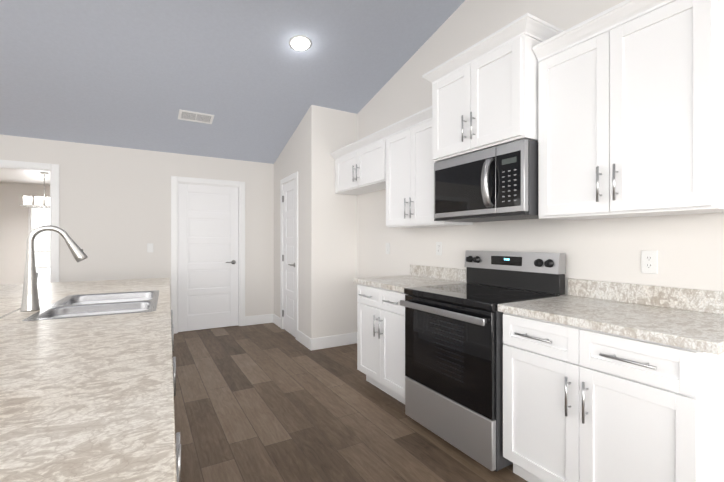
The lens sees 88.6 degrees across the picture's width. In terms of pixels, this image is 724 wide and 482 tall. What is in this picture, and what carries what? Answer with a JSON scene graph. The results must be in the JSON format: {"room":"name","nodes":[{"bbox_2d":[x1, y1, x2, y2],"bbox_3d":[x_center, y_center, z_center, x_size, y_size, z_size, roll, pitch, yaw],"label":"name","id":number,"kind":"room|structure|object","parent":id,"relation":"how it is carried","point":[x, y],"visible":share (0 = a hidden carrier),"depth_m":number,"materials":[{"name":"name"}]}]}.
{"room":"kitchen","nodes":[
{"label":"kitchen","id":0,"kind":"room"},
{"bbox_2d":[0,134,279,317],"bbox_3d":[-3.911,-0.029,4.251,6.071,2.550,0.120,0,0,-30],"label":"wall","id":1,"kind":"structure","parent":0,"point":[114,211],"depth_m":4.83,"materials":[{"name":"paint"}]},
{"bbox_2d":[0,160,58,281],"bbox_3d":[-4.196,0.172,4.073,1.385,2.146,0.136,0,0,-30],"label":"door frame","id":2,"kind":"structure","parent":1,"relation":"attached to","point":[52,170],"depth_m":4.34,"materials":[{"name":"white wood"}]},
{"bbox_2d":[28,207,49,282],"bbox_3d":[-6.824,0.000,8.321,1.920,2.500,0.390,0,0,-30],"label":"dining room window","id":3,"kind":"structure","parent":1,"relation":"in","point":[38,217],"depth_m":8.30,"materials":[{"name":"white glass"}]},
{"bbox_2d":[147,243,152,251],"bbox_3d":[-2.767,0.090,4.849,0.072,0.118,0.008,0,0,-30],"label":"light switch","id":4,"kind":"object","parent":1,"relation":"attached to","point":[149,247],"visible":1,"depth_m":4.84,"materials":[{"name":"white plastic"}]},
{"bbox_2d":[178,183,237,331],"bbox_3d":[-2.152,0.223,5.236,0.798,2.032,0.095,0,0,-30],"label":"back door","id":5,"kind":"structure","parent":1,"relation":"in","point":[207,256],"depth_m":5.24,"materials":[{"name":"white wood"}]},
{"bbox_2d":[171,176,244,333],"bbox_3d":[-2.169,0.188,5.265,0.970,2.116,0.136,0,0,-30],"label":"door frame","id":6,"kind":"structure","parent":1,"relation":"attached to","point":[175,180],"depth_m":5.17,"materials":[{"name":"white wood"}]},
{"bbox_2d":[245,314,271,325],"bbox_3d":[-1.535,1.180,5.567,0.431,0.134,0.019,0,0,-30],"label":"baseboard","id":7,"kind":"structure","parent":1,"relation":"attached to","point":[267,318],"depth_m":5.55,"materials":[{"name":"white wood"}]},
{"bbox_2d":[272,314,279,326],"bbox_3d":[-1.254,1.179,5.486,0.030,0.134,0.404,0,0,-30],"label":"baseboard","id":8,"kind":"structure","parent":1,"relation":"attached to","point":[275,319],"depth_m":5.49,"materials":[{"name":"white wood"}]},
{"bbox_2d":[0,0,464,184],"bbox_3d":[-2.738,-2.290,2.680,6.740,2.210,14.620,0,0,-30],"label":"ceiling","id":9,"kind":"structure","parent":0,"point":[135,74],"depth_m":3.43,"materials":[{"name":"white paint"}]},
{"bbox_2d":[20,172,49,206],"bbox_3d":[-5.606,-0.907,6.549,0.616,0.607,0.216,0,0,-30],"label":"dining chandelier","id":10,"kind":"object","parent":9,"relation":"hanging from","point":[27,201],"visible":0.56,"depth_m":6.47,"materials":[{"name":"silver metal"}]},
{"bbox_2d":[178,109,213,123],"bbox_3d":[-1.882,-1.405,4.210,0.360,0.052,0.206,0,0,-30],"label":"ceiling vent","id":11,"kind":"object","parent":9,"relation":"in","point":[186,115],"visible":1,"depth_m":4.20,"materials":[{"name":"white metal"}]},
{"bbox_2d":[289,35,311,51],"bbox_3d":[-0.544,-1.742,3.274,0.196,0.047,0.192,0,0,-30],"label":"recessed light","id":12,"kind":"object","parent":9,"relation":"in","point":[300,43],"visible":1,"depth_m":3.27,"materials":[{"name":"white"}]},
{"bbox_2d":[316,106,355,337],"bbox_3d":[-0.295,-0.179,4.453,0.450,2.851,0.100,0,0,-30],"label":"wall","id":13,"kind":"structure","parent":0,"point":[335,129],"depth_m":4.37,"materials":[{"name":"paint"}]},
{"bbox_2d":[310,332,356,350],"bbox_3d":[-0.327,1.179,4.364,0.594,0.134,0.016,0,0,-30],"label":"baseboard","id":14,"kind":"structure","parent":13,"relation":"attached to","point":[349,338],"depth_m":4.35,"materials":[{"name":"white wood"}]},
{"bbox_2d":[172,323,527,481],"bbox_3d":[-2.738,1.275,2.678,6.740,0.060,14.620,0,0,-30],"label":"floor","id":15,"kind":"structure","parent":0,"point":[269,402],"depth_m":2.56,"materials":[{"name":"brown wood"}]},
{"bbox_2d":[0,225,180,481],"bbox_3d":[-1.399,0.584,0.875,1.954,1.320,4.781,0,0,-30],"label":"kitchen island","id":16,"kind":"object","parent":15,"relation":"on","point":[87,381],"visible":1,"depth_m":0.89,"materials":[{"name":"stone"}]},
{"bbox_2d":[20,225,87,311],"bbox_3d":[-1.500,0.127,1.819,0.256,0.405,0.100,0,0,-30],"label":"faucet","id":17,"kind":"object","parent":16,"relation":"on","point":[30,300],"depth_m":1.76,"materials":[{"name":"silver metal"}]},
{"bbox_2d":[22,290,158,320],"bbox_3d":[-1.373,0.422,1.996,0.523,0.188,0.858,0,0,-30],"label":"sink","id":18,"kind":"object","parent":16,"relation":"in","point":[61,307],"depth_m":1.95,"materials":[{"name":"metal"}]},
{"bbox_2d":[353,265,470,403],"bbox_3d":[0.392,0.737,3.103,0.668,1.017,0.785,0,0,-30],"label":"base cabinet","id":19,"kind":"object","parent":15,"relation":"on","point":[380,337],"visible":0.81,"depth_m":2.96,"materials":[{"name":"white wood"}]},
{"bbox_2d":[400,250,565,471],"bbox_3d":[0.747,0.659,2.410,0.705,1.172,0.758,0,0,-30],"label":"range","id":20,"kind":"object","parent":15,"relation":"on","point":[454,364],"visible":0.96,"depth_m":2.24,"materials":[{"name":"grey metal"}]},
{"bbox_2d":[498,278,723,481],"bbox_3d":[1.201,0.736,1.728,0.668,1.017,0.867,0,0,-30],"label":"base cabinet","id":21,"kind":"object","parent":15,"relation":"on","point":[604,381],"visible":1,"depth_m":1.55,"materials":[{"name":"white wood"}]},
{"bbox_2d":[279,0,723,331],"bbox_3d":[0.110,-1.015,4.367,0.120,4.523,14.400,0,0,-30],"label":"wall","id":22,"kind":"structure","parent":0,"point":[690,247],"depth_m":2.88,"materials":[{"name":"paint"}]},
{"bbox_2d":[282,180,294,336],"bbox_3d":[-0.982,0.223,4.977,0.116,2.032,0.597,0,0,-30],"label":"pantry door","id":23,"kind":"structure","parent":22,"relation":"in","point":[288,259],"depth_m":5.02,"materials":[{"name":"white wood"}]},
{"bbox_2d":[280,171,297,339],"bbox_3d":[-0.941,0.188,4.997,0.145,2.116,0.759,0,0,-30],"label":"door frame","id":24,"kind":"structure","parent":22,"relation":"attached to","point":[294,176],"depth_m":4.76,"materials":[{"name":"white wood"}]},
{"bbox_2d":[297,330,309,349],"bbox_3d":[-0.695,1.179,4.435,0.033,0.134,0.458,0,0,-30],"label":"baseboard","id":25,"kind":"structure","parent":22,"relation":"attached to","point":[309,343],"depth_m":4.43,"materials":[{"name":"white wood"}]},
{"bbox_2d":[335,140,382,194],"bbox_3d":[0.076,-0.756,3.980,0.325,0.395,1.084,0,0,-30],"label":"upper cabinet","id":26,"kind":"object","parent":22,"relation":"attached to","point":[359,172],"depth_m":3.85,"materials":[{"name":"white wood"}]},
{"bbox_2d":[386,243,389,253],"bbox_3d":[0.273,0.079,3.963,0.007,0.118,0.072,0,0,-30],"label":"electrical outlet","id":27,"kind":"object","parent":22,"relation":"attached to","point":[387,248],"visible":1,"depth_m":3.95,"materials":[{"name":"white plastic"}]},
{"bbox_2d":[383,119,472,227],"bbox_3d":[0.546,-0.540,3.182,0.325,0.828,0.764,0,0,-30],"label":"upper cabinet","id":28,"kind":"object","parent":22,"relation":"attached to","point":[399,167],"depth_m":3.10,"materials":[{"name":"white wood"}]},
{"bbox_2d":[331,106,431,159],"bbox_3d":[0.256,-0.992,3.642,0.358,0.074,1.850,0,0,-30],"label":"crown molding","id":29,"kind":"structure","parent":28,"relation":"attached to","point":[417,118],"depth_m":3.38,"materials":[{"name":"white wood"}]},
{"bbox_2d":[436,242,441,254],"bbox_3d":[0.679,0.066,3.273,0.007,0.118,0.072,0,0,-30],"label":"electrical outlet","id":30,"kind":"object","parent":22,"relation":"attached to","point":[438,248],"visible":1,"depth_m":3.27,"materials":[{"name":"white plastic"}]},
{"bbox_2d":[422,13,563,161],"bbox_3d":[0.868,-0.901,2.483,0.478,0.645,0.870,0,0,-30],"label":"upper cabinet","id":31,"kind":"object","parent":22,"relation":"attached to","point":[484,93],"visible":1,"depth_m":2.25,"materials":[{"name":"white wood"}]},
{"bbox_2d":[434,139,538,221],"bbox_3d":[0.870,-0.359,2.483,0.474,0.425,0.752,0,0,-30],"label":"microwave","id":32,"kind":"object","parent":31,"relation":"attached to","point":[498,183],"visible":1,"depth_m":2.26,"materials":[{"name":"grey metal"}]},
{"bbox_2d":[532,0,723,219],"bbox_3d":[1.321,-0.611,1.826,0.363,0.967,0.824,0,0,-30],"label":"upper cabinet","id":33,"kind":"object","parent":22,"relation":"attached to","point":[630,108],"visible":1,"depth_m":1.69,"materials":[{"name":"white wood"}]},
{"bbox_2d":[641,251,657,273],"bbox_3d":[1.480,0.109,1.912,0.007,0.118,0.072,0,0,-30],"label":"electrical outlet","id":34,"kind":"object","parent":22,"relation":"attached to","point":[649,262],"visible":1,"depth_m":1.91,"materials":[{"name":"white plastic"}]}
]}

